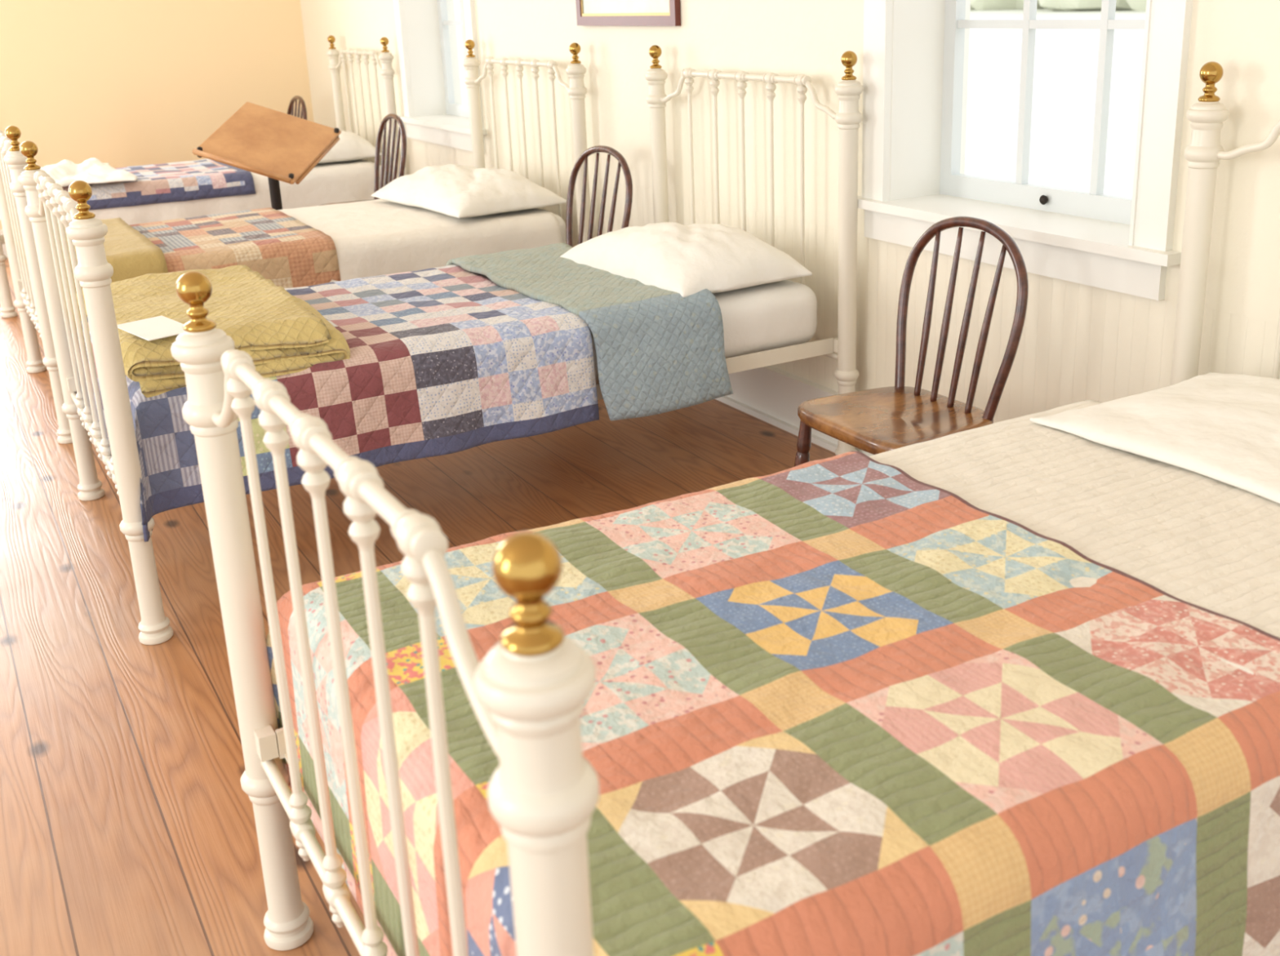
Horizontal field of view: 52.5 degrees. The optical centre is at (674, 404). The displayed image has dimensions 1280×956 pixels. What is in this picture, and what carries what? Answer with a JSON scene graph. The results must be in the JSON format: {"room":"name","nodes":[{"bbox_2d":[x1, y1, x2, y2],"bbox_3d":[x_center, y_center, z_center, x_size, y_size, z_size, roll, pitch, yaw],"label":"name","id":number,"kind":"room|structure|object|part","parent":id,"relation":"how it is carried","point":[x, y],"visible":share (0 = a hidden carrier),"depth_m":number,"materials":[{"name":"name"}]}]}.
{"room":"dormitory","nodes":[
{"label":"dormitory","id":0,"kind":"room"},
{"bbox_2d":[0,0,314,229],"bbox_3d":[-4.673,-2.082,7.312,5.700,2.850,0.200,-12,20,-29],"label":"wall","id":1,"kind":"structure","parent":0,"point":[120,83],"depth_m":8.05,"materials":[{"name":"yellow paint"}]},
{"bbox_2d":[0,229,8,257],"bbox_3d":[-4.718,-0.844,7.516,5.370,0.170,0.022,-12,20,-29],"label":"baseboard","id":2,"kind":"structure","parent":1,"relation":"attached to","point":[4,248],"depth_m":7.87,"materials":[{"name":"white"}]},
{"bbox_2d":[0,257,835,955],"bbox_3d":[-1.750,0.606,3.065,5.700,0.100,11.100,-12,20,-29],"label":"floor","id":3,"kind":"structure","parent":0,"point":[127,823],"depth_m":2.98,"materials":[{"name":"brown wood"}]},
{"bbox_2d":[0,35,400,318],"bbox_3d":[-2.655,-1.320,7.042,2.105,1.229,1.059,-12,20,-29],"label":"bed","id":4,"kind":"object","parent":3,"relation":"on","point":[7,309],"visible":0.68,"depth_m":7.20,"materials":[{"name":"white metal"}]},
{"bbox_3d":[-2.639,-1.179,7.093,1.928,0.187,0.890,-12,20,-29],"label":"mattress","id":5,"kind":"part","parent":4,"relation":"part of","materials":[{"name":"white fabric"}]},
{"bbox_2d":[57,159,379,224],"bbox_3d":[-2.648,-1.147,7.088,1.831,0.265,0.981,-12,20,-29],"label":"mattress","id":6,"kind":"object","parent":4,"relation":"on","point":[353,180],"visible":0.16,"depth_m":6.90,"materials":[{"name":"white fabric"}]},
{"bbox_2d":[62,158,255,209],"bbox_3d":[-2.827,-1.192,6.952,0.911,0.119,0.927,-12,20,-29],"label":"patchwork quilt","id":7,"kind":"object","parent":6,"relation":"on","point":[187,180],"visible":0.63,"depth_m":6.67,"materials":[{"name":"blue fabric"}]},
{"bbox_2d":[35,157,137,186],"bbox_3d":[-3.170,-1.214,6.669,0.672,0.084,0.944,-12,20,-29],"label":"folded nightgown","id":8,"kind":"object","parent":7,"relation":"on","point":[91,171],"visible":0.69,"depth_m":6.54,"materials":[{"name":"white fabric"}]},
{"bbox_2d":[318,130,382,163],"bbox_3d":[-2.036,-1.486,7.375,0.505,0.173,0.805,-12,20,-29],"label":"pillow","id":9,"kind":"object","parent":6,"relation":"on","point":[350,146],"visible":0.36,"depth_m":7.13,"materials":[{"name":"white fabric"}]},
{"bbox_2d":[192,102,341,209],"bbox_3d":[-1.883,-0.924,6.128,0.553,0.967,0.470,-1,18,4],"label":"lectern","id":10,"kind":"object","parent":3,"relation":"on","point":[276,145],"visible":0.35,"depth_m":6.04,"materials":[{"name":"brown wood"}]},
{"bbox_2d":[0,39,590,444],"bbox_3d":[-1.512,-0.776,5.199,2.095,1.229,1.163,-12,20,-29],"label":"bed","id":11,"kind":"object","parent":3,"relation":"on","point":[30,302],"visible":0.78,"depth_m":5.13,"materials":[{"name":"white metal"}]},
{"bbox_2d":[128,207,341,288],"bbox_3d":[-1.892,-0.541,5.023,0.903,0.253,1.065,-12,20,-29],"label":"patchwork quilt","id":12,"kind":"object","parent":11,"relation":"on","point":[286,251],"visible":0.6,"depth_m":4.79,"materials":[{"name":"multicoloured fabric"}]},
{"bbox_2d":[57,217,168,328],"bbox_3d":[-2.189,-0.498,4.825,0.420,0.247,1.063,-12,20,-29],"label":"blanket","id":13,"kind":"object","parent":12,"relation":"on","point":[131,254],"visible":0.3,"depth_m":4.50,"materials":[{"name":"yellow fabric"}]},
{"bbox_2d":[277,199,562,282],"bbox_3d":[-1.159,-0.689,5.428,1.040,0.234,1.054,-12,20,-29],"label":"mattress","id":14,"kind":"object","parent":11,"relation":"on","point":[378,237],"visible":0.59,"depth_m":5.10,"materials":[{"name":"white fabric"}]},
{"bbox_2d":[370,164,566,217],"bbox_3d":[-0.889,-0.926,5.496,0.509,0.166,0.856,-14,21,-34],"label":"pillow","id":15,"kind":"object","parent":14,"relation":"on","point":[455,190],"visible":1,"depth_m":5.29,"materials":[{"name":"white fabric"}]},
{"bbox_3d":[-1.500,-0.633,5.248,1.928,0.187,0.970,-12,20,-29],"label":"mattress","id":16,"kind":"part","parent":11,"relation":"part of","materials":[{"name":"white fabric"}]},
{"bbox_2d":[287,95,306,119],"bbox_3d":[-2.495,-1.468,8.087,0.416,0.874,0.419,-12,20,-29],"label":"chair","id":17,"kind":"object","parent":3,"relation":"on","point":[291,108],"visible":0.15,"depth_m":8.04,"materials":[{"name":"brown wood"}]},
{"bbox_2d":[319,113,406,205],"bbox_3d":[-1.563,-1.004,6.521,0.416,0.874,0.419,-12,20,-29],"label":"chair","id":18,"kind":"object","parent":3,"relation":"on","point":[402,131],"visible":0.27,"depth_m":6.54,"materials":[{"name":"brown wood"}]},
{"bbox_3d":[-1.581,-0.980,6.517,0.360,0.042,0.419,-12,20,-29],"label":"seat","id":19,"kind":"part","parent":18,"relation":"part of","materials":[{"name":"brown wood"}]},
{"bbox_2d":[17,44,863,644],"bbox_3d":[-0.641,-0.356,3.780,2.105,1.229,1.175,-12,20,-29],"label":"bed","id":20,"kind":"object","parent":3,"relation":"on","point":[771,323],"visible":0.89,"depth_m":3.71,"materials":[{"name":"white metal"}]},
{"bbox_2d":[76,264,599,542],"bbox_3d":[-0.978,-0.094,3.631,1.197,0.328,1.177,-12,20,-29],"label":"patchwork quilt","id":21,"kind":"object","parent":20,"relation":"on","point":[448,359],"visible":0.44,"depth_m":3.32,"materials":[{"name":"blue fabric"}]},
{"bbox_2d":[75,265,350,397],"bbox_3d":[-1.242,-0.229,3.422,0.532,0.121,0.936,-12,20,-29],"label":"folded blanket","id":22,"kind":"object","parent":21,"relation":"on","point":[282,333],"visible":0.71,"depth_m":3.17,"materials":[{"name":"yellow fabric"}]},
{"bbox_2d":[117,315,185,341],"bbox_3d":[-1.226,-0.182,3.059,0.170,0.012,0.120,14,23,40],"label":"paper card","id":23,"kind":"object","parent":22,"relation":"on","point":[159,326],"visible":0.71,"depth_m":3.05,"materials":[{"name":"white paper"}]},
{"bbox_2d":[444,243,733,420],"bbox_3d":[-0.303,-0.263,3.997,0.445,0.301,1.140,-12,20,-29],"label":"quilt","id":24,"kind":"object","parent":20,"relation":"on","point":[659,350],"visible":0.87,"depth_m":3.60,"materials":[{"name":"teal fabric"}]},
{"bbox_3d":[-0.625,-0.214,3.831,1.928,0.187,0.970,-12,20,-29],"label":"mattress","id":25,"kind":"part","parent":20,"relation":"part of","materials":[{"name":"white fabric"}]},
{"bbox_2d":[560,222,812,297],"bbox_3d":[0.013,-0.486,4.018,0.479,0.174,0.762,-13,20,-30],"label":"pillow","id":26,"kind":"object","parent":20,"relation":"on","point":[686,260],"visible":0.93,"depth_m":3.80,"materials":[{"name":"white fabric"}]},
{"bbox_2d":[565,145,632,246],"bbox_3d":[-0.405,-0.498,4.795,0.416,0.874,0.419,-14,21,-34],"label":"chair","id":27,"kind":"object","parent":3,"relation":"on","point":[622,162],"visible":0.18,"depth_m":4.81,"materials":[{"name":"brown wood"}]},
{"bbox_2d":[170,61,1279,955],"bbox_3d":[0.516,0.199,1.902,2.109,1.229,1.152,-12,20,-29],"label":"bed","id":28,"kind":"object","parent":3,"relation":"on","point":[528,695],"visible":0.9,"depth_m":1.33,"materials":[{"name":"white metal"}]},
{"bbox_2d":[266,450,1279,955],"bbox_3d":[0.105,0.484,1.731,1.059,0.430,1.221,-12,20,-29],"label":"patchwork quilt","id":29,"kind":"object","parent":28,"relation":"on","point":[847,704],"visible":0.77,"depth_m":1.45,"materials":[{"name":"multicoloured fabric"}]},
{"bbox_2d":[868,400,1279,674],"bbox_3d":[0.765,0.293,2.083,0.680,0.297,1.074,-12,20,-29],"label":"blanket","id":30,"kind":"object","parent":28,"relation":"on","point":[1202,540],"visible":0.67,"depth_m":2.05,"materials":[{"name":"beige fabric"}]},
{"bbox_2d":[1030,372,1279,503],"bbox_3d":[1.121,0.069,2.184,0.532,0.075,0.912,-12,20,-29],"label":"pillow","id":31,"kind":"object","parent":28,"relation":"on","point":[1224,428],"visible":1,"depth_m":2.29,"materials":[{"name":"white fabric"}]},
{"bbox_3d":[0.533,0.324,1.949,1.928,0.222,0.970,-12,20,-29],"label":"mattress","id":32,"kind":"part","parent":28,"relation":"part of","materials":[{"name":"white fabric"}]},
{"bbox_2d":[794,216,1028,466],"bbox_3d":[0.548,0.012,3.084,0.416,0.874,0.419,-12,20,-29],"label":"chair","id":33,"kind":"object","parent":3,"relation":"on","point":[877,420],"visible":0.52,"depth_m":3.07,"materials":[{"name":"brown wood"}]},
{"bbox_3d":[0.530,0.036,3.080,0.360,0.042,0.419,-12,20,-29],"label":"seat","id":34,"kind":"part","parent":33,"relation":"part of","materials":[{"name":"brown wood"}]},
{"bbox_2d":[300,0,1279,422],"bbox_3d":[0.517,-1.238,3.919,0.280,2.750,11.100,-12,20,-29],"label":"wall","id":35,"kind":"structure","parent":0,"point":[1078,342],"depth_m":3.95,"materials":[{"name":"beige paint"}]},
{"bbox_2d":[392,0,486,153],"bbox_3d":[-1.106,-2.185,6.431,0.330,1.745,1.130,-12,20,-29],"label":"window frame","id":36,"kind":"structure","parent":35,"relation":"attached to","point":[425,117],"depth_m":6.89,"materials":[{"name":"white"}]},
{"bbox_2d":[436,0,469,117],"bbox_3d":[-1.016,-2.213,6.478,0.070,1.536,0.868,-12,20,-29],"label":"sash","id":37,"kind":"object","parent":36,"relation":"in","point":[452,108],"visible":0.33,"depth_m":6.91,"materials":[{"name":"white"}]},
{"bbox_2d":[575,0,680,26],"bbox_3d":[-0.192,-1.665,4.713,0.022,0.550,0.760,-12,20,-29],"label":"framed picture","id":38,"kind":"object","parent":35,"relation":"attached to","point":[588,12],"visible":1,"depth_m":4.75,"materials":[{"name":"white paper"}]},
{"bbox_2d":[582,0,669,13],"bbox_3d":[-0.190,-1.665,4.714,0.010,0.460,0.670,-12,20,-29],"label":"print","id":39,"kind":"object","parent":38,"relation":"attached to","point":[589,6],"depth_m":4.76,"materials":[{"name":"paper"}]},
{"bbox_2d":[715,365,873,456],"bbox_3d":[0.421,0.013,4.230,0.040,0.185,11.100,-12,20,-29],"label":"baseboard","id":40,"kind":"structure","parent":35,"relation":"attached to","point":[772,395],"depth_m":4.35,"materials":[{"name":"white"}]},
{"bbox_2d":[857,0,1192,300],"bbox_3d":[0.910,-1.220,3.165,0.330,1.745,1.135,-12,20,-29],"label":"window frame","id":41,"kind":"structure","parent":35,"relation":"attached to","point":[900,199],"depth_m":3.42,"materials":[{"name":"white"}]},
{"bbox_2d":[939,0,1145,224],"bbox_3d":[1.000,-1.248,3.212,0.070,1.536,0.873,-12,20,-29],"label":"sash","id":42,"kind":"object","parent":35,"relation":"attached to","point":[1093,204],"visible":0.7,"depth_m":3.45,"materials":[{"name":"white"}]},
{"bbox_2d":[1039,195,1048,204],"bbox_3d":[0.976,-0.543,3.430,0.019,0.026,0.026,-12,20,-29],"label":"handle","id":43,"kind":"object","parent":42,"relation":"attached to","point":[1043,199],"depth_m":3.42,"materials":[{"name":"black metal"}]},
{"label":"outside","id":44,"kind":"structure","parent":0,"visible":0},
{"bbox_2d":[455,8,1146,197],"bbox_3d":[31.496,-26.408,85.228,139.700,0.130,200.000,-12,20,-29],"label":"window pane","id":45,"kind":"structure","parent":44,"point":[1066,60],"depth_m":17.31,"materials":[{"name":"clear glass"}]},
{"bbox_2d":[970,0,1146,11],"bbox_3d":[20.038,-28.489,74.714,18.213,13.918,138.977,-12,20,-29],"label":"tree line","id":46,"kind":"object","parent":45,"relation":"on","point":[978,5],"visible":0.08,"depth_m":67.45,"materials":[{"name":"green plant"}]}
]}

